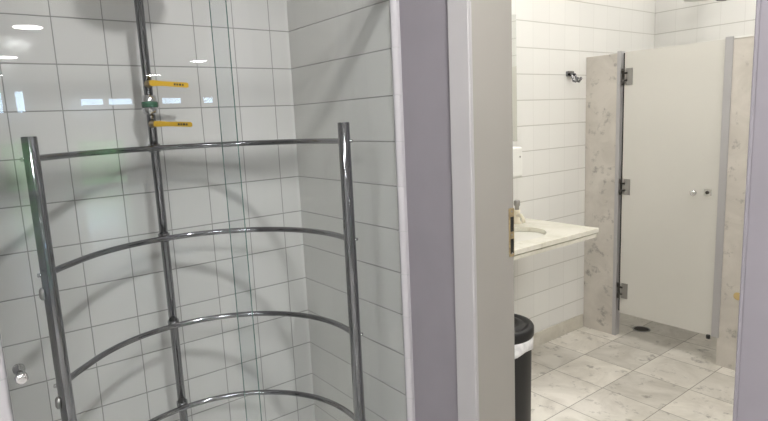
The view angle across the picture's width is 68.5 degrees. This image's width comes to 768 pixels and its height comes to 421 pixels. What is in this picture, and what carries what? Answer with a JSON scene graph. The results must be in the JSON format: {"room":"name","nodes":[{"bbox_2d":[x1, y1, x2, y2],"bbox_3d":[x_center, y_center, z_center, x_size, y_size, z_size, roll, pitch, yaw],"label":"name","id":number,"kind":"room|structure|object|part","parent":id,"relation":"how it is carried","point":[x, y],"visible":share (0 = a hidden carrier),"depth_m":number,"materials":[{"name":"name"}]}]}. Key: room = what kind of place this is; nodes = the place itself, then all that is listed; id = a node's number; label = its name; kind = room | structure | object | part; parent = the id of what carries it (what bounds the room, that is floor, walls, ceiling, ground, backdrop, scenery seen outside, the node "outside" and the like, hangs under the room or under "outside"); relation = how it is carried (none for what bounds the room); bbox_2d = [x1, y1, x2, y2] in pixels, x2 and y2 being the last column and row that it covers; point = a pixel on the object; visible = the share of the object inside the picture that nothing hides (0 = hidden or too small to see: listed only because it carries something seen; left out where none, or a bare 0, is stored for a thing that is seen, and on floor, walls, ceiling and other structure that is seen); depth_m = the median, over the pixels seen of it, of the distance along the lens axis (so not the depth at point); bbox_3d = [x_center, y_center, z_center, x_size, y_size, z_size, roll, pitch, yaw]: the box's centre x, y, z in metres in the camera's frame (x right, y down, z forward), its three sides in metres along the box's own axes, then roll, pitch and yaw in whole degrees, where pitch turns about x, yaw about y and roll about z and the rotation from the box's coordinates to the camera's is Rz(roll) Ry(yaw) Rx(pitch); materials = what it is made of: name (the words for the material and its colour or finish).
{"room":"hydrotherapy shower room","nodes":[
{"label":"hydrotherapy shower room","id":0,"kind":"room"},
{"bbox_2d":[0,0,655,420],"bbox_3d":[0.308,-0.420,3.044,4.467,2.800,0.200,-9,11,-37],"label":"wall","id":1,"kind":"structure","parent":0,"point":[71,80],"depth_m":2.15,"materials":[{"name":"white tile"}]},
{"bbox_2d":[512,14,516,140],"bbox_3d":[0.316,-0.680,2.906,1.105,0.705,0.016,-9,11,-37],"label":"mirror","id":2,"kind":"object","parent":1,"relation":"attached to","point":[514,61],"visible":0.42,"depth_m":3.22,"materials":[{"name":"white mirror"}]},
{"bbox_2d":[513,147,521,177],"bbox_3d":[0.664,-0.266,3.181,0.255,0.170,0.088,-9,11,-37],"label":"dispenser","id":3,"kind":"object","parent":1,"relation":"attached to","point":[517,151],"visible":0.29,"depth_m":3.20,"materials":[{"name":"white plastic"}]},
{"bbox_2d":[514,218,598,259],"bbox_3d":[0.526,0.211,2.870,1.200,0.131,0.501,-9,11,-37],"label":"countertop","id":4,"kind":"structure","parent":1,"relation":"attached to","point":[534,236],"depth_m":2.94,"materials":[{"name":"stone"}]},
{"bbox_2d":[514,200,525,223],"bbox_3d":[0.769,0.015,3.183,0.052,0.135,0.168,-3,9,-5],"label":"faucet","id":5,"kind":"object","parent":4,"relation":"on","point":[517,215],"visible":0.9,"depth_m":3.22,"materials":[{"name":"beige metal"}]},
{"bbox_3d":[0.761,-0.033,3.233,0.036,0.055,0.036,-9,11,-37],"label":"handle","id":6,"kind":"part","parent":5,"relation":"part of","materials":[{"name":"silver metal"}]},
{"bbox_3d":[0.769,0.039,3.174,0.023,0.044,0.143,-3,9,-2],"label":"spout","id":7,"kind":"part","parent":5,"relation":"part of","materials":[{"name":"beige metal"}]},
{"bbox_2d":[514,231,544,241],"bbox_3d":[0.663,0.202,2.971,0.471,0.105,0.324,-9,11,-37],"label":"basin","id":8,"kind":"object","parent":4,"relation":"in","point":[518,235],"depth_m":3.04,"materials":[{"name":"white ceramic"}]},
{"bbox_2d":[533,314,582,347],"bbox_3d":[0.598,0.889,3.325,1.973,0.094,0.008,-9,11,-37],"label":"baseboard","id":9,"kind":"structure","parent":1,"relation":"attached to","point":[546,335],"depth_m":3.73,"materials":[{"name":"tile"}]},
{"bbox_2d":[566,71,581,82],"bbox_3d":[1.189,-0.834,3.521,0.068,0.074,0.080,-9,11,-37],"label":"robe hook","id":10,"kind":"object","parent":1,"relation":"attached to","point":[571,74],"visible":1,"depth_m":3.52,"materials":[{"name":"silver metal"}]},
{"bbox_3d":[1.167,-0.858,3.544,0.068,0.032,0.014,-9,11,-37],"label":"plate","id":11,"kind":"part","parent":10,"relation":"part of","materials":[{"name":"silver metal"}]},
{"bbox_2d":[286,0,406,420],"bbox_3d":[-0.159,-0.254,2.138,0.012,2.800,0.690,-9,11,-37],"label":"wall","id":12,"kind":"structure","parent":0,"point":[340,50],"depth_m":2.13,"materials":[{"name":"white tile"}]},
{"bbox_2d":[389,0,414,420],"bbox_3d":[0.049,-0.219,1.861,0.022,2.800,0.034,-9,11,-37],"label":"trim","id":13,"kind":"structure","parent":12,"relation":"attached to","point":[393,4],"depth_m":1.88,"materials":[{"name":"plastic"}]},
{"bbox_2d":[399,0,457,420],"bbox_3d":[0.407,-0.184,1.543,0.157,2.800,2.370,-9,11,-37],"label":"wall","id":14,"kind":"structure","parent":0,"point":[423,23],"depth_m":1.80,"materials":[{"name":"paint"}]},
{"bbox_2d":[447,0,767,420],"bbox_3d":[0.546,0.133,1.420,0.184,2.200,0.874,-9,11,-37],"label":"door frame","id":15,"kind":"structure","parent":14,"relation":"attached to","point":[479,31],"depth_m":1.64,"materials":[{"name":"paint"}]},
{"bbox_3d":[0.241,0.105,1.682,0.016,2.200,0.085,-9,11,-37],"label":"casing","id":16,"kind":"part","parent":15,"relation":"part of","materials":[{"name":"white paint"}]},
{"bbox_3d":[0.393,0.068,1.744,0.022,0.152,0.004,-9,11,-37],"label":"strike plate","id":17,"kind":"part","parent":15,"relation":"part of","materials":[{"name":"gold metal"}]},
{"bbox_3d":[0.722,0.183,1.060,0.016,2.200,0.083,-9,11,-37],"label":"casing","id":18,"kind":"part","parent":15,"relation":"part of","materials":[{"name":"paint"}]},
{"bbox_2d":[531,313,734,420],"bbox_3d":[1.633,0.992,2.702,2.847,0.004,2.270,-9,11,-37],"label":"floor","id":19,"kind":"structure","parent":0,"point":[665,372],"depth_m":3.15,"materials":[{"name":"tile"}]},
{"bbox_2d":[514,314,533,420],"bbox_3d":[0.503,0.772,2.429,0.278,0.616,0.278,-9,11,-37],"label":"waste bin","id":20,"kind":"object","parent":19,"relation":"on","point":[523,326],"visible":0.24,"depth_m":2.31,"materials":[{"name":"black plastic"}]},
{"bbox_3d":[0.490,0.493,2.385,0.278,0.050,0.278,-9,11,-37],"label":"lid","id":21,"kind":"part","parent":20,"relation":"part of","materials":[{"name":"black plastic"}]},
{"bbox_2d":[632,326,649,331],"bbox_3d":[1.743,0.803,3.824,0.112,0.004,0.112,-9,11,-37],"label":"floor drain","id":22,"kind":"object","parent":19,"relation":"on","point":[636,328],"visible":1,"depth_m":3.82,"materials":[{"name":"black metal"}]},
{"bbox_2d":[583,34,753,369],"bbox_3d":[1.830,-0.023,3.184,0.050,1.828,1.549,-9,11,-37],"label":"wall","id":23,"kind":"structure","parent":19,"relation":"on","point":[604,89],"depth_m":3.50,"materials":[{"name":"beige stone"}]},
{"bbox_2d":[617,39,725,338],"bbox_3d":[1.667,-0.113,3.345,0.063,1.667,0.577,-9,11,-37],"label":"door","id":24,"kind":"structure","parent":23,"relation":"in","point":[673,95],"depth_m":3.32,"materials":[{"name":"laminate"}]},
{"bbox_3d":[1.758,-0.101,3.205,0.037,0.034,0.034,-9,11,-37],"label":"door knob","id":25,"kind":"part","parent":24,"relation":"part of","materials":[{"name":"silver metal"}]},
{"bbox_3d":[1.811,-0.101,3.159,0.008,0.038,0.040,-9,11,-37],"label":"latch plate","id":26,"kind":"part","parent":24,"relation":"part of","materials":[{"name":"silver metal"}]},
{"bbox_2d":[654,0,755,47],"bbox_3d":[2.788,-0.580,3.335,0.150,2.800,2.370,-9,11,-37],"label":"wall","id":27,"kind":"structure","parent":0,"point":[677,22],"depth_m":3.87,"materials":[{"name":"tile"}]},
{"bbox_2d":[683,0,724,1],"bbox_3d":[2.134,-1.429,3.676,0.348,0.156,0.216,-5,9,-13],"label":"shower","id":28,"kind":"object","parent":27,"relation":"attached to","point":[683,0],"visible":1,"depth_m":3.70,"materials":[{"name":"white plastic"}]},
{"bbox_3d":[-0.545,1.189,2.001,1.142,0.030,0.720,-9,11,-37],"label":"floor","id":29,"kind":"structure","parent":0,"visible":0},
{"bbox_2d":[0,0,261,420],"bbox_3d":[-0.378,0.274,1.579,1.140,1.895,0.081,-9,11,-37],"label":"shower enclosure","id":30,"kind":"object","parent":29,"relation":"on","point":[21,377],"visible":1,"depth_m":1.50,"materials":[{"name":"clear glass"}]},
{"bbox_3d":[-0.822,0.361,1.273,0.025,0.025,0.038,-9,11,-37],"label":"knob","id":31,"kind":"part","parent":30,"relation":"part of","materials":[{"name":"silver metal"}]},
{"bbox_3d":[-0.796,0.365,1.239,0.025,0.025,0.038,-9,11,-37],"label":"knob","id":32,"kind":"part","parent":30,"relation":"part of","materials":[{"name":"silver metal"}]},
{"bbox_3d":[-0.174,0.244,1.752,0.594,1.840,0.007,-9,11,-37],"label":"fixed pane","id":33,"kind":"part","parent":30,"relation":"part of","materials":[{"name":"clear glass"}]},
{"bbox_2d":[20,0,365,420],"bbox_3d":[-0.594,0.119,1.909,0.913,2.114,0.522,-6,10,-18],"label":"shower","id":34,"kind":"object","parent":29,"relation":"on","point":[49,291],"visible":0.98,"depth_m":1.87,"materials":[{"name":"silver metal"}]},
{"bbox_3d":[-0.904,0.520,1.603,0.038,1.449,0.038,-9,11,-37],"label":"post","id":35,"kind":"part","parent":34,"relation":"part of","materials":[{"name":"silver metal"}]},
{"bbox_3d":[-0.732,-0.431,1.923,0.130,0.026,0.005,-9,11,-37],"label":"lever","id":36,"kind":"part","parent":34,"relation":"part of","materials":[{"name":"orange"}]},
{"bbox_3d":[-0.726,-0.298,1.944,0.130,0.026,0.005,-9,11,-37],"label":"lever","id":37,"kind":"part","parent":34,"relation":"part of","materials":[{"name":"orange"}]},
{"bbox_3d":[-0.595,-0.204,1.823,0.876,0.018,0.408,-6,10,-18],"label":"curved rail","id":38,"kind":"part","parent":34,"relation":"part of","materials":[{"name":"silver metal"}]},
{"bbox_3d":[-0.581,0.108,1.872,0.876,0.018,0.408,-6,10,-18],"label":"curved rail","id":39,"kind":"part","parent":34,"relation":"part of","materials":[{"name":"silver metal"}]},
{"bbox_3d":[-0.566,0.425,1.923,0.876,0.018,0.408,-6,10,-18],"label":"curved rail","id":40,"kind":"part","parent":34,"relation":"part of","materials":[{"name":"silver metal"}]},
{"bbox_3d":[-0.552,0.738,1.973,0.876,0.018,0.408,-6,10,-18],"label":"curved rail","id":41,"kind":"part","parent":34,"relation":"part of","materials":[{"name":"silver metal"}]},
{"bbox_3d":[-0.094,0.440,1.873,0.038,1.449,0.038,-9,11,-37],"label":"post","id":42,"kind":"part","parent":34,"relation":"part of","materials":[{"name":"silver metal"}]},
{"bbox_3d":[-1.126,-0.098,1.436,0.114,2.800,0.650,-9,11,-37],"label":"wall","id":43,"kind":"structure","parent":0,"visible":0},
{"bbox_2d":[0,334,13,420],"bbox_3d":[-0.909,-0.063,1.157,0.116,2.800,0.060,-9,11,-37],"label":"trim","id":44,"kind":"structure","parent":43,"relation":"attached to","point":[6,411],"depth_m":1.24,"materials":[{"name":"plastic"}]}
]}

